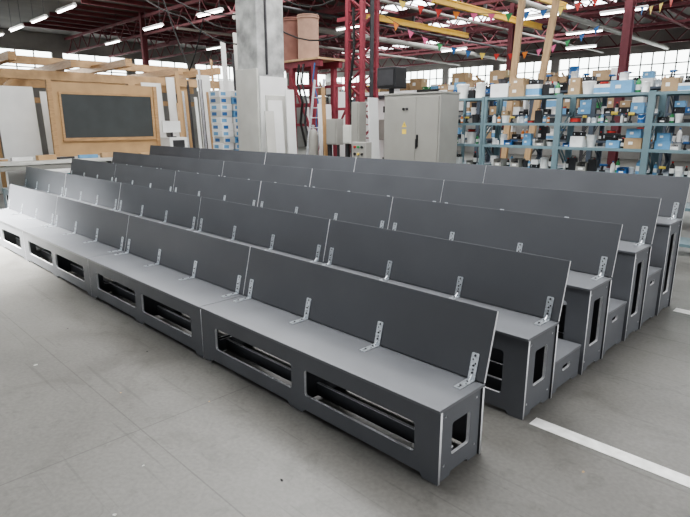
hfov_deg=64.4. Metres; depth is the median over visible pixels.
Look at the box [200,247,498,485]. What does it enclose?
bench
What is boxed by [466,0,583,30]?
roof purlin
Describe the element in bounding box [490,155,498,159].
cardboard box
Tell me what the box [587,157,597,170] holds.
jerry can
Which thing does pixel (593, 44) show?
fluorescent light
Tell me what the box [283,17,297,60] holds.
drum
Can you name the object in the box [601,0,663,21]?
roof purlin
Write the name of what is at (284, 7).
pipe
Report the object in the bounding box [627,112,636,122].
drill
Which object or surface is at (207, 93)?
panel
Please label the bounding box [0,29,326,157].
wall
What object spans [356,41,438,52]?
window
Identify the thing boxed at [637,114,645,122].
paint can
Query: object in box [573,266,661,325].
platform
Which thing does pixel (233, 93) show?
carton
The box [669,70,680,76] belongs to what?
drill
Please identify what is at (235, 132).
carton
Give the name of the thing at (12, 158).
timber offcut
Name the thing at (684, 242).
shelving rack
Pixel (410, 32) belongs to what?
bunting
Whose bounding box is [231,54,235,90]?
panel
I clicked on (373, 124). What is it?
panel
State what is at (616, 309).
platform
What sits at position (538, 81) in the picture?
tool case
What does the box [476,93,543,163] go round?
shelving rack
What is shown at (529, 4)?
pipe
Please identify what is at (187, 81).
panel
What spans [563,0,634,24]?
roof purlin
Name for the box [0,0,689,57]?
ceiling
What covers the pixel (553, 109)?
paint can
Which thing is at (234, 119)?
carton
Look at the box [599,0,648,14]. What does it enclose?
fluorescent light
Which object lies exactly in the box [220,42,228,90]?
panel
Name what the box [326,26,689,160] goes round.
wall
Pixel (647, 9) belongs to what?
pipe
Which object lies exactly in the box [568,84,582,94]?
cardboard box
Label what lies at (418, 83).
cardboard box
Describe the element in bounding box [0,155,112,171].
workbench
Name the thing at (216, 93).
carton
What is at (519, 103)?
cardboard box
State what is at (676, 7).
roof truss
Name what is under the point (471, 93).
jerry can
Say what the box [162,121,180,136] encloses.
monitor
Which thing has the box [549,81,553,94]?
bottle
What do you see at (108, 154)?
timber offcut
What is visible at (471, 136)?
plastic tub
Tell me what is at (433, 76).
window
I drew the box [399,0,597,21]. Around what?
bunting
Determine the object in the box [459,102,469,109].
cardboard box
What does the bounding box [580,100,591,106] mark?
cardboard box
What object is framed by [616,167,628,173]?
storage bin
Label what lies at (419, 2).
window
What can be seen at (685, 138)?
paint can
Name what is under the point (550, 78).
cardboard box
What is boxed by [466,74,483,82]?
cardboard box
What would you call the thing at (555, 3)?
timber post
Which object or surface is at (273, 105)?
panel
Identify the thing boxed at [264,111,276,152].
panel
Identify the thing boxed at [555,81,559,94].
bottle
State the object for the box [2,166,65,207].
bench
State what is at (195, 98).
panel
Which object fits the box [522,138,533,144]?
cardboard box
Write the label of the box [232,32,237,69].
panel
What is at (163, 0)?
hanging cable
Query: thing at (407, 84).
cardboard box
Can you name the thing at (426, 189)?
bench
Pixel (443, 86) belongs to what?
cardboard box
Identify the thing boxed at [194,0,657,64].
roof truss
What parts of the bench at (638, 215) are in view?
backrest, panel, seat, panel, panel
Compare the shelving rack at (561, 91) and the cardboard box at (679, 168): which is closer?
the cardboard box at (679, 168)
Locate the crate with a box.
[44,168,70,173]
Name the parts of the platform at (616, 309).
panel, panel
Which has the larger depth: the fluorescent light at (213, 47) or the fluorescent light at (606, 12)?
the fluorescent light at (213, 47)
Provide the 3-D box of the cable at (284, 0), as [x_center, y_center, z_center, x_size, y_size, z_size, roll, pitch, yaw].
[-0.781,-5.663,11.825,2.118,0.473,0.035,10,17,35]
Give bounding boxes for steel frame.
[333,84,358,155]
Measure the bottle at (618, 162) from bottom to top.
0.188 m
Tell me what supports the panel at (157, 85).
on the floor
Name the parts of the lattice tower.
arm, post, post, post, post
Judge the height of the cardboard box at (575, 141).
0.144 m
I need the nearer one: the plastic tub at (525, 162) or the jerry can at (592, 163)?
the jerry can at (592, 163)
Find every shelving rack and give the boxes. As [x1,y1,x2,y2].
[318,94,330,103]
[406,89,439,91]
[457,97,499,164]
[458,95,490,161]
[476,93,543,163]
[481,94,572,169]
[485,86,539,159]
[530,90,604,167]
[532,82,597,161]
[553,90,662,241]
[580,79,659,169]
[587,86,675,172]
[642,90,689,247]
[657,96,689,203]
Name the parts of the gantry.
post, post, post, post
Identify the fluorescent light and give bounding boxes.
[8,0,23,31]
[30,0,47,22]
[55,1,76,12]
[104,13,120,44]
[142,0,163,30]
[196,0,223,16]
[206,20,220,49]
[335,0,358,30]
[441,38,466,51]
[524,11,558,19]
[565,0,603,34]
[565,29,596,49]
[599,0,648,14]
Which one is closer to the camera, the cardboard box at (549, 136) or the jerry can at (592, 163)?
the jerry can at (592, 163)
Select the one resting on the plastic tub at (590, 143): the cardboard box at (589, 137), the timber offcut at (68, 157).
the cardboard box at (589, 137)
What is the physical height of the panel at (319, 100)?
2.241 m
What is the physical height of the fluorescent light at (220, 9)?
1.144 m
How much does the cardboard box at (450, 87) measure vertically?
0.093 m
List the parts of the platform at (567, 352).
panel, panel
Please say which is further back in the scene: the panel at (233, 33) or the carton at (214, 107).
the panel at (233, 33)
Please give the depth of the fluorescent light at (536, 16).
15.38 m
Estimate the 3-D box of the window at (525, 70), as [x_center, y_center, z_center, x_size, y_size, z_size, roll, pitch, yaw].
[9.175,-9.235,27.992,2.800,1.440,0.080,13,19,43]
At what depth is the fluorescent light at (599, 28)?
18.02 m
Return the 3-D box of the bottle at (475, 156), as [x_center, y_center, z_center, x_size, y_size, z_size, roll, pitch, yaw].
[2.065,-1.600,8.707,0.052,0.202,0.054,-12,18,-40]
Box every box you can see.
[160,137,187,146]
[318,82,325,94]
[326,82,341,94]
[326,119,342,155]
[343,125,351,156]
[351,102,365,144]
[400,83,409,90]
[410,78,427,89]
[431,84,438,88]
[440,84,450,89]
[448,85,453,89]
[452,72,472,84]
[454,82,466,89]
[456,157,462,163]
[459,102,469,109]
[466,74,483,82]
[467,82,475,86]
[489,70,509,85]
[489,106,495,114]
[490,83,510,96]
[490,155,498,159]
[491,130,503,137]
[501,111,510,115]
[508,85,525,96]
[511,78,529,85]
[513,107,523,114]
[514,100,522,106]
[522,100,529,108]
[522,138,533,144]
[523,133,533,137]
[525,84,542,95]
[531,159,539,164]
[538,72,556,81]
[546,99,556,108]
[546,133,552,139]
[552,72,568,82]
[563,94,583,107]
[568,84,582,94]
[569,136,586,146]
[570,77,582,84]
[578,107,590,113]
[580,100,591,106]
[586,135,596,139]
[592,69,610,80]
[593,84,609,93]
[605,140,620,147]
[607,98,613,107]
[609,80,636,92]
[611,67,628,79]
[620,101,631,106]
[623,138,642,148]
[626,129,643,137]
[630,102,646,112]
[632,97,646,102]
[640,78,656,86]
[642,71,655,77]
[654,141,672,149]
[656,133,672,140]
[661,77,682,90]
[674,101,687,106]
[675,166,683,170]
[678,83,689,90]
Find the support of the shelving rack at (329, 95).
on the floor
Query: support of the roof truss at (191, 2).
attached to the steel column at (144, 44)
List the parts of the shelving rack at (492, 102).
post, post, shelf, post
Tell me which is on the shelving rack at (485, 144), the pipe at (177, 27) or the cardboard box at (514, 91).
the cardboard box at (514, 91)
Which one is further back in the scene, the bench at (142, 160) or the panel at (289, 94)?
the panel at (289, 94)
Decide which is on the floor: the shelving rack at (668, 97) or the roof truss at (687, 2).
the shelving rack at (668, 97)
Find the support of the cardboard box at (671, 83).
on the shelving rack at (684, 242)
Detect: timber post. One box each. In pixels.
[501,0,525,157]
[524,0,559,161]
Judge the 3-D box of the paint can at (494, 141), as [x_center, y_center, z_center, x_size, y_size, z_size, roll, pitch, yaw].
[2.309,-1.805,8.443,0.091,0.088,0.091,13,19,43]
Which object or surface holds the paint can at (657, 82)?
on the shelving rack at (592, 132)
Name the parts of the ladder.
rail, rail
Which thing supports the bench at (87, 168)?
on the floor
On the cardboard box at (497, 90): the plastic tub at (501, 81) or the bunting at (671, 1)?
the plastic tub at (501, 81)
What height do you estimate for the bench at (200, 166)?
1.041 m
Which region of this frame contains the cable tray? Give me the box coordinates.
[369,0,373,97]
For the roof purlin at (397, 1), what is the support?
attached to the ceiling
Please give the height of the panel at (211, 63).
3.202 m
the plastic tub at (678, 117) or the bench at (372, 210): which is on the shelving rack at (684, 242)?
the plastic tub at (678, 117)
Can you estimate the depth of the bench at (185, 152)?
10.78 m
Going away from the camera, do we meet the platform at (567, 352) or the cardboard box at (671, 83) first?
the platform at (567, 352)
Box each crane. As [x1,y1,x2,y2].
[366,6,468,37]
[431,0,542,29]
[536,0,567,9]
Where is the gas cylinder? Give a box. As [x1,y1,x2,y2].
[309,125,317,154]
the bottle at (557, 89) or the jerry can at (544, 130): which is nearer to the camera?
the bottle at (557, 89)
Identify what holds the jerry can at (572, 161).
on the shelving rack at (558, 146)
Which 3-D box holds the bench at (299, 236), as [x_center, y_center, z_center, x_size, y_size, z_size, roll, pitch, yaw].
[-0.982,-0.050,5.127,1.986,0.833,0.458,13,19,43]
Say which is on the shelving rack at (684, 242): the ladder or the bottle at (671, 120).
the bottle at (671, 120)
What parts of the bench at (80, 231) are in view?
panel, panel, seat, backrest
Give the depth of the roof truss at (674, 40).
25.41 m
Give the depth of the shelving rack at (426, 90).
19.24 m
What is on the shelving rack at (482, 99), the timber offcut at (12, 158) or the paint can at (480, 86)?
the paint can at (480, 86)
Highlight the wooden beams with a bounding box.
[0,51,220,187]
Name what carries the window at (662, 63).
in the wall at (661, 35)
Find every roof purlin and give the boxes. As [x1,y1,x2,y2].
[283,4,479,42]
[335,0,507,37]
[397,1,540,35]
[421,0,561,33]
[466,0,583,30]
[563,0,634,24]
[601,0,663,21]
[650,1,689,18]
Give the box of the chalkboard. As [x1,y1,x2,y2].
[45,79,160,156]
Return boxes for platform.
[487,338,580,393]
[558,298,626,354]
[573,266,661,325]
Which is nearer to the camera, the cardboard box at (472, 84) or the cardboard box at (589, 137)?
the cardboard box at (589, 137)
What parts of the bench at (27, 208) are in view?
panel, seat, backrest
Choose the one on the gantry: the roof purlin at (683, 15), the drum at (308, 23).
the drum at (308, 23)
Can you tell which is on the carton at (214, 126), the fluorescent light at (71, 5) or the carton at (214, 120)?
the carton at (214, 120)
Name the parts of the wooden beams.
post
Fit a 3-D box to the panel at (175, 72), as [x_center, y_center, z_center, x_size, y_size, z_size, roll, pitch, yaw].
[-4.252,-3.387,14.313,0.224,2.882,0.096,13,19,43]
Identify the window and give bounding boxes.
[0,48,50,68]
[63,53,125,74]
[135,59,186,73]
[196,64,232,90]
[296,73,325,96]
[337,76,358,98]
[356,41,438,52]
[366,0,432,13]
[406,70,441,86]
[428,0,616,26]
[449,65,492,85]
[500,61,550,79]
[559,55,618,76]
[629,50,689,84]
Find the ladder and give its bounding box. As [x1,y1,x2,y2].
[306,79,324,154]
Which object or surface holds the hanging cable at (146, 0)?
hanging from the ceiling
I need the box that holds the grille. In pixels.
[378,69,393,85]
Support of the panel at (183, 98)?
on the floor
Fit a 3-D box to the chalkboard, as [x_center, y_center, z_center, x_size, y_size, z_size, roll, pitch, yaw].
[-5.682,-3.345,13.150,0.144,1.680,2.576,13,19,43]
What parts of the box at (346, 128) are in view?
leg, door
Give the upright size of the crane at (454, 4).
0.296 m
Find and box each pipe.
[176,26,460,65]
[232,13,505,60]
[283,6,551,57]
[380,0,603,52]
[505,0,669,49]
[621,0,689,29]
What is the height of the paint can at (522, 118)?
0.093 m
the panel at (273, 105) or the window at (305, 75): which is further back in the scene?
the window at (305, 75)
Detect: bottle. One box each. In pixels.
[473,151,476,163]
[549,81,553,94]
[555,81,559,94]
[610,161,614,172]
[615,158,619,172]
[635,77,641,91]
[635,158,639,173]
[652,162,656,174]
[669,113,674,122]
[669,161,674,175]
[676,128,681,141]
[684,166,687,176]
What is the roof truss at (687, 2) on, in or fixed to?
attached to the steel column at (511, 31)
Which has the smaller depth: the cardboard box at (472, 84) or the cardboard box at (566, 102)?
the cardboard box at (472, 84)
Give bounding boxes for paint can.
[474,82,485,97]
[491,138,497,143]
[500,134,507,144]
[519,116,524,122]
[539,157,547,167]
[550,107,555,113]
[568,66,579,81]
[570,71,577,77]
[619,72,629,79]
[628,167,633,173]
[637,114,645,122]
[641,81,650,91]
[654,80,661,85]
[682,136,688,141]
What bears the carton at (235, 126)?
on the carton at (235, 132)
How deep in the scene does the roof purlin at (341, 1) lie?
21.27 m
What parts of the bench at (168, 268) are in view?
panel, panel, seat, backrest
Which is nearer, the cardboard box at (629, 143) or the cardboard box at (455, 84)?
the cardboard box at (629, 143)
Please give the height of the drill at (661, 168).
0.114 m
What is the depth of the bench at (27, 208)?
7.16 m
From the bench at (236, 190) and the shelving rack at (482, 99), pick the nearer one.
the bench at (236, 190)
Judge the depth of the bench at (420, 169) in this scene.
6.66 m
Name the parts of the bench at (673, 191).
backrest, panel, seat, panel, panel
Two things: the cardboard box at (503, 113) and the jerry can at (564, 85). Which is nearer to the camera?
the cardboard box at (503, 113)
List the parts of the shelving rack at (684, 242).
post, post, shelf, shelf, shelf, shelf, shelf, shelf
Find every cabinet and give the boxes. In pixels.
[365,90,416,158]
[382,91,460,162]
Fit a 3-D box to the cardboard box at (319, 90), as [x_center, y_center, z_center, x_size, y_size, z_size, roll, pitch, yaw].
[-0.797,-7.065,22.740,0.492,0.550,0.868,11,18,39]
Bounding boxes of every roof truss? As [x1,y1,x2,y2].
[64,0,294,53]
[108,0,398,57]
[148,0,504,60]
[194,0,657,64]
[213,0,689,65]
[318,22,689,73]
[319,0,689,58]
[319,5,689,62]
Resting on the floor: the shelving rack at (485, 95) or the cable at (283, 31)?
the shelving rack at (485, 95)
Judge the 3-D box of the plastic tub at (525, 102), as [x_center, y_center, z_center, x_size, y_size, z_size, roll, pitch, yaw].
[5.423,-4.769,16.896,0.475,0.341,0.380,12,18,40]
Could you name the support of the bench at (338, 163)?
on the floor
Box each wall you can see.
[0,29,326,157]
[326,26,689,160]
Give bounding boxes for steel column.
[138,12,148,72]
[344,3,351,150]
[500,2,516,157]
[606,0,635,167]
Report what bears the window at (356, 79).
in the wall at (661, 35)
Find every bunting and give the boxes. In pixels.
[378,11,621,59]
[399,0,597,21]
[633,0,672,14]
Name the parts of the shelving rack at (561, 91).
post, shelf, shelf, post, post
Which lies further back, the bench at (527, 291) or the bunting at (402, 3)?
the bunting at (402, 3)
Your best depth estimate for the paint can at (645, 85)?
6.81 m
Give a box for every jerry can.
[468,90,475,97]
[534,108,542,122]
[541,126,549,138]
[542,82,550,95]
[562,82,568,89]
[568,157,577,169]
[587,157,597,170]
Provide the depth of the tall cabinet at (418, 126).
8.35 m
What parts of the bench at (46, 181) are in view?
panel, seat, backrest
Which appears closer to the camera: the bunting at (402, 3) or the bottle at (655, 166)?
the bottle at (655, 166)
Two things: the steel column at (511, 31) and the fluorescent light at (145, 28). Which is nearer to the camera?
the fluorescent light at (145, 28)
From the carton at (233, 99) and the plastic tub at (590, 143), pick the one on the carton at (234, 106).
the carton at (233, 99)
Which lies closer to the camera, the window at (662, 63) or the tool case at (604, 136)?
the tool case at (604, 136)
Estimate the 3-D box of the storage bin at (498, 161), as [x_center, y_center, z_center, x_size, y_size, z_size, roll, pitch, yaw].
[2.389,-1.477,8.395,0.208,0.114,0.133,-12,18,-40]
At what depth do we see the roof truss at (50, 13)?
21.64 m
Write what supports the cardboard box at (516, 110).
on the shelving rack at (492, 102)
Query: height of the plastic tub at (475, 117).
0.128 m
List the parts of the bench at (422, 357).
panel, panel, seat, panel, backrest, panel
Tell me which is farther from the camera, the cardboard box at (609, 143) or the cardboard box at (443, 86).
the cardboard box at (443, 86)
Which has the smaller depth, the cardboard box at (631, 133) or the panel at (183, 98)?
the cardboard box at (631, 133)
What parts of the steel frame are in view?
post, post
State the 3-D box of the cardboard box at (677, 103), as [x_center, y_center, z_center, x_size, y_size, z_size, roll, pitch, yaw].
[5.672,-2.608,9.254,0.125,0.102,0.157,-13,19,-42]
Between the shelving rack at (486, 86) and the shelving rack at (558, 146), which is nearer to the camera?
the shelving rack at (558, 146)
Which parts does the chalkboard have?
frame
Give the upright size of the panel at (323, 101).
2.321 m
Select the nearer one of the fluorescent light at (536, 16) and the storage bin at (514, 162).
the storage bin at (514, 162)
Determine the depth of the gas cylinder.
11.96 m
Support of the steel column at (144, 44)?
on the floor
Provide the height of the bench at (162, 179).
0.943 m
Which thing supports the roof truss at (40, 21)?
attached to the ceiling
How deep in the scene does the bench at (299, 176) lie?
7.50 m
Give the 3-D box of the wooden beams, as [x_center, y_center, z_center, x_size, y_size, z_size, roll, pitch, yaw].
[-8.036,-4.204,16.588,5.282,3.392,9.440,13,19,43]
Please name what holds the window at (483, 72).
in the wall at (661, 35)
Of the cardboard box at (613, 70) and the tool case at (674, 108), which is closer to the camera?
the tool case at (674, 108)
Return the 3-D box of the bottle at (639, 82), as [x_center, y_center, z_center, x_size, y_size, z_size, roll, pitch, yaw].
[3.711,-2.193,6.925,0.064,0.194,0.066,-13,19,-42]
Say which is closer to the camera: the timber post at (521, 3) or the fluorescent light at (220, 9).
the timber post at (521, 3)
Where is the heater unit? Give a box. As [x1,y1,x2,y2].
[377,66,406,93]
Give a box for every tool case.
[529,79,543,84]
[530,164,539,167]
[560,135,566,139]
[572,132,585,135]
[583,76,596,80]
[601,133,620,140]
[618,107,630,113]
[673,107,685,112]
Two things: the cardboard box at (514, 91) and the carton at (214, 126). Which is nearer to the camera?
the cardboard box at (514, 91)
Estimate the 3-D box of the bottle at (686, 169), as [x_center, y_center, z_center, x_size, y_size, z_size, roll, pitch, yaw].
[4.181,-1.069,6.716,0.037,0.128,0.038,-12,18,-40]
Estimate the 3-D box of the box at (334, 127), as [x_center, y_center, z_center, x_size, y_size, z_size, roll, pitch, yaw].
[-0.216,-2.060,11.488,0.320,1.680,0.208,13,19,43]
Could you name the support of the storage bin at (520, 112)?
on the shelving rack at (492, 102)
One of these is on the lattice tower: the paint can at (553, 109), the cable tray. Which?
the cable tray
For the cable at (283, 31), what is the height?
0.455 m
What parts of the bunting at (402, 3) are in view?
cord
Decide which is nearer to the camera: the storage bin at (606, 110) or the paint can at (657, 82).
the paint can at (657, 82)
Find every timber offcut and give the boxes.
[10,157,32,160]
[35,154,56,160]
[57,156,74,158]
[78,154,97,157]
[100,152,112,157]
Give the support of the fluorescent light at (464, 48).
hanging from the ceiling
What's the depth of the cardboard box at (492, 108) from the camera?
11.57 m
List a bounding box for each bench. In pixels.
[0,184,57,259]
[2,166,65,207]
[21,196,128,295]
[60,173,120,209]
[70,158,115,181]
[87,215,250,357]
[112,152,160,168]
[113,183,200,230]
[114,164,175,191]
[149,145,199,158]
[159,156,223,175]
[173,171,260,206]
[193,197,329,263]
[199,148,265,163]
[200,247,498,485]
[222,161,312,186]
[258,181,392,228]
[265,152,355,171]
[310,169,443,201]
[319,219,570,419]
[354,157,485,182]
[388,197,622,374]
[440,180,660,340]
[483,165,689,315]
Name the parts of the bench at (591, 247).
backrest, panel, panel, seat, panel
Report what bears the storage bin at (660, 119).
on the shelving rack at (684, 242)
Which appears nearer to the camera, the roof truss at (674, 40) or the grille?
the grille
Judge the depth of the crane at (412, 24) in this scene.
16.98 m
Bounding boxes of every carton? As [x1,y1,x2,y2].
[209,90,230,96]
[209,97,230,103]
[210,104,231,110]
[211,110,231,116]
[211,117,231,123]
[212,124,232,129]
[212,130,232,136]
[213,143,233,149]
[214,137,234,142]
[228,104,236,110]
[230,91,236,97]
[231,97,236,103]
[232,111,236,116]
[232,117,237,123]
[233,124,237,129]
[233,130,237,136]
[234,143,238,148]
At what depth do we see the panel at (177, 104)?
14.16 m
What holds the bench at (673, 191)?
on the floor
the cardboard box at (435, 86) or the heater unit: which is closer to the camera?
the heater unit
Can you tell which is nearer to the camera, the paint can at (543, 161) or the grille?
the paint can at (543, 161)
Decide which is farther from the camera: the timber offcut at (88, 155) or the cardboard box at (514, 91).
the timber offcut at (88, 155)
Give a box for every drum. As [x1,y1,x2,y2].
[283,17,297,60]
[297,13,318,58]
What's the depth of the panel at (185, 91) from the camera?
15.32 m
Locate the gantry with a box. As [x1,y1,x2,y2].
[284,57,344,155]
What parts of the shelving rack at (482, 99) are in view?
post, shelf, shelf, shelf, post, post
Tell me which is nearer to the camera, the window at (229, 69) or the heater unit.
the heater unit
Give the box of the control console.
[352,142,371,157]
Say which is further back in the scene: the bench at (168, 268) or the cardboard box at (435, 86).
the cardboard box at (435, 86)
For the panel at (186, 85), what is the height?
2.562 m
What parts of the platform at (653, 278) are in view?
panel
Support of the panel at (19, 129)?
on the floor
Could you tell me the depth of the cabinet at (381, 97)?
13.19 m
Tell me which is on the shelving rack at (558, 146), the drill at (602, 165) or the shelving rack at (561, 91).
the drill at (602, 165)
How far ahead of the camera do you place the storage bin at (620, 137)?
9.92 m
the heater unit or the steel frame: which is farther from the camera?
the steel frame
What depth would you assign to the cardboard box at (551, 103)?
16.06 m
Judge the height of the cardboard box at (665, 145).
0.105 m
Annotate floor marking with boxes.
[529,418,689,487]
[673,308,689,314]
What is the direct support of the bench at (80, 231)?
on the floor
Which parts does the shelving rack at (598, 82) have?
post, post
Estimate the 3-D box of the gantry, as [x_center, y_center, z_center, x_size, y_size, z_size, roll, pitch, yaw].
[-1.069,-3.387,13.919,2.215,3.088,1.096,13,19,43]
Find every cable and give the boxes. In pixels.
[146,0,236,44]
[163,0,235,70]
[175,0,235,15]
[283,31,344,40]
[284,0,334,7]
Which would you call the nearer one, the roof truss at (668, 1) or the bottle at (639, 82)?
the bottle at (639, 82)
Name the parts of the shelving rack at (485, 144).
post, post, shelf, shelf, shelf, post, post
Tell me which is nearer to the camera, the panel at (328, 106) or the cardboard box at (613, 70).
the panel at (328, 106)
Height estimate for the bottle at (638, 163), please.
0.194 m
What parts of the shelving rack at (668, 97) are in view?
post, post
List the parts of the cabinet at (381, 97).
rail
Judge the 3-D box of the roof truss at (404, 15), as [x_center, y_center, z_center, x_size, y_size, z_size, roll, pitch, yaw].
[2.115,-7.729,16.597,35.120,0.712,0.080,13,19,43]
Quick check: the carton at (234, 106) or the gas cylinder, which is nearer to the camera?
the gas cylinder
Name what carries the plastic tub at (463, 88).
on the shelving rack at (482, 99)
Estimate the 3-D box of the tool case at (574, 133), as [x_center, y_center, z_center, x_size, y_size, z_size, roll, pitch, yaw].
[3.206,-1.705,7.506,0.107,0.056,0.152,-13,19,-43]
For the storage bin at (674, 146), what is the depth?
6.72 m
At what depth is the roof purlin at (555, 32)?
23.39 m
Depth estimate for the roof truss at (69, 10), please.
21.02 m
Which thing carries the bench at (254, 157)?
on the floor
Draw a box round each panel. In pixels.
[0,86,43,185]
[0,175,2,193]
[39,91,64,163]
[141,82,166,136]
[165,77,179,136]
[174,71,184,136]
[176,103,181,136]
[180,90,192,147]
[182,91,189,146]
[186,85,194,147]
[187,81,195,147]
[194,97,201,147]
[196,75,213,148]
[198,69,206,148]
[198,79,207,148]
[206,92,213,148]
[210,59,214,90]
[219,80,233,90]
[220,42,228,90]
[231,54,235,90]
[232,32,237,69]
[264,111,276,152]
[267,100,284,152]
[285,89,296,153]
[307,99,320,154]
[317,104,332,155]
[321,87,327,155]
[338,91,350,156]
[368,97,379,158]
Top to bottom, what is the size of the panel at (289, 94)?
2.321 m
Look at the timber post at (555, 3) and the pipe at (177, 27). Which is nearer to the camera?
the timber post at (555, 3)
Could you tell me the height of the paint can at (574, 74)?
0.138 m
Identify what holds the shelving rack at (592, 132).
on the floor
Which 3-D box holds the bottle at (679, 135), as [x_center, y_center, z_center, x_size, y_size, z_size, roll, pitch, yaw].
[5.686,-2.098,9.315,0.074,0.237,0.072,12,18,40]
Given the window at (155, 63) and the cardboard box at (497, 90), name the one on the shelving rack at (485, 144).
the cardboard box at (497, 90)
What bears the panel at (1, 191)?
on the floor
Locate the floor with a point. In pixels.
(72, 444)
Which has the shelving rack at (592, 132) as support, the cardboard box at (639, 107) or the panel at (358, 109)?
the cardboard box at (639, 107)
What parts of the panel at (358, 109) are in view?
door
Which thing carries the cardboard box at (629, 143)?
on the shelving rack at (558, 146)
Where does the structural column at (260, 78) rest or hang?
on the floor
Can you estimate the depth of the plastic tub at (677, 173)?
6.73 m
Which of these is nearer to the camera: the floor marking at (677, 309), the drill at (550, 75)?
the floor marking at (677, 309)
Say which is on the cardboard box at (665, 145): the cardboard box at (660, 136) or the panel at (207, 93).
the cardboard box at (660, 136)
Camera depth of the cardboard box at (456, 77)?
18.03 m
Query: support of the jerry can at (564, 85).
on the shelving rack at (561, 91)
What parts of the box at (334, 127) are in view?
door, leg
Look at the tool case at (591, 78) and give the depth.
7.25 m
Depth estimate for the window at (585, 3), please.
20.25 m
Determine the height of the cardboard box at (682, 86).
0.094 m
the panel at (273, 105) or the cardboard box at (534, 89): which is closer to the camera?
the cardboard box at (534, 89)
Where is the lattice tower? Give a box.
[337,0,379,156]
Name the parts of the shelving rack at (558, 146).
post, post, shelf, shelf, shelf, shelf, post, post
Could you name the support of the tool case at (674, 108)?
on the shelving rack at (668, 97)
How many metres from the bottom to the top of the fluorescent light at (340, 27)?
1.144 m
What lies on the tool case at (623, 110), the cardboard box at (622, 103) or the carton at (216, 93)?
the cardboard box at (622, 103)
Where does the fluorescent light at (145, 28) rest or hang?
hanging from the ceiling
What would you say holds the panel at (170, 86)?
on the floor
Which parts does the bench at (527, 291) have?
seat, backrest, panel, panel, panel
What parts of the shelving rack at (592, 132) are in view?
post, post, shelf, shelf, shelf, shelf, post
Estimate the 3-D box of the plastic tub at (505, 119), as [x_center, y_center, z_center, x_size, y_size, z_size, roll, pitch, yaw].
[2.423,-2.101,8.271,0.123,0.105,0.122,12,19,41]
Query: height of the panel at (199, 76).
2.962 m
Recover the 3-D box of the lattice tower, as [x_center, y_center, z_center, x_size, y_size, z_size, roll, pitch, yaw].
[0.226,-4.090,11.532,1.080,5.600,0.720,13,19,43]
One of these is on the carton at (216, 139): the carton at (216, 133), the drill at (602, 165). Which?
the carton at (216, 133)
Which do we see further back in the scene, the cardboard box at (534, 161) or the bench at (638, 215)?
the cardboard box at (534, 161)
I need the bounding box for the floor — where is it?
[0,147,689,516]
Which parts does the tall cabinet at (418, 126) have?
door, handle, trim, door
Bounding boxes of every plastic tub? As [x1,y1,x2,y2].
[457,84,469,98]
[467,132,475,143]
[471,107,475,114]
[472,114,479,122]
[498,79,508,83]
[501,116,509,122]
[522,160,528,166]
[582,81,596,93]
[587,140,595,146]
[675,114,683,122]
[675,170,682,176]
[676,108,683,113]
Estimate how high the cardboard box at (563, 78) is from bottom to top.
0.319 m
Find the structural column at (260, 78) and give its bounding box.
[235,0,287,152]
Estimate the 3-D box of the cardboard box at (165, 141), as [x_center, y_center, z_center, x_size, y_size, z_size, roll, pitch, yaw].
[-4.319,-2.864,13.872,0.484,0.400,0.480,13,19,43]
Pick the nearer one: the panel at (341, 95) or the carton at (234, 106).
the carton at (234, 106)
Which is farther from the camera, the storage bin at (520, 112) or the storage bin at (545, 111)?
the storage bin at (520, 112)
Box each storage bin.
[493,158,507,165]
[504,140,517,144]
[510,158,524,166]
[512,134,520,138]
[519,111,527,114]
[534,140,546,145]
[543,109,550,113]
[575,161,587,170]
[603,108,614,113]
[616,135,625,139]
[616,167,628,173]
[657,117,669,122]
[670,143,681,149]
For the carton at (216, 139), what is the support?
on the carton at (225, 146)
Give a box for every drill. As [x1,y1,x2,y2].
[546,74,554,81]
[599,164,610,171]
[610,111,619,122]
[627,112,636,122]
[658,166,667,174]
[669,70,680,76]
[682,141,689,149]
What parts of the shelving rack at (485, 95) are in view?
post, post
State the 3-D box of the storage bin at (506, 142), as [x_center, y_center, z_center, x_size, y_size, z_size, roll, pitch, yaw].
[2.494,-1.751,8.253,0.126,0.075,0.197,13,19,42]
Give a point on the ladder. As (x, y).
(314, 81)
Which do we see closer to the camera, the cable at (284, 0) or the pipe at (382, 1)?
the cable at (284, 0)
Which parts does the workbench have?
rail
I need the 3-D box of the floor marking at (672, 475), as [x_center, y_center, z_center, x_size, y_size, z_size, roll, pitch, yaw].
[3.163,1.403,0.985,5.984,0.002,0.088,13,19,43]
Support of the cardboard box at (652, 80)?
on the shelving rack at (592, 132)
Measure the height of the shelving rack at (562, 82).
2.736 m
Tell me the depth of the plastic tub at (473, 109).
11.97 m
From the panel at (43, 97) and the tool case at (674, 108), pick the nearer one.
the tool case at (674, 108)

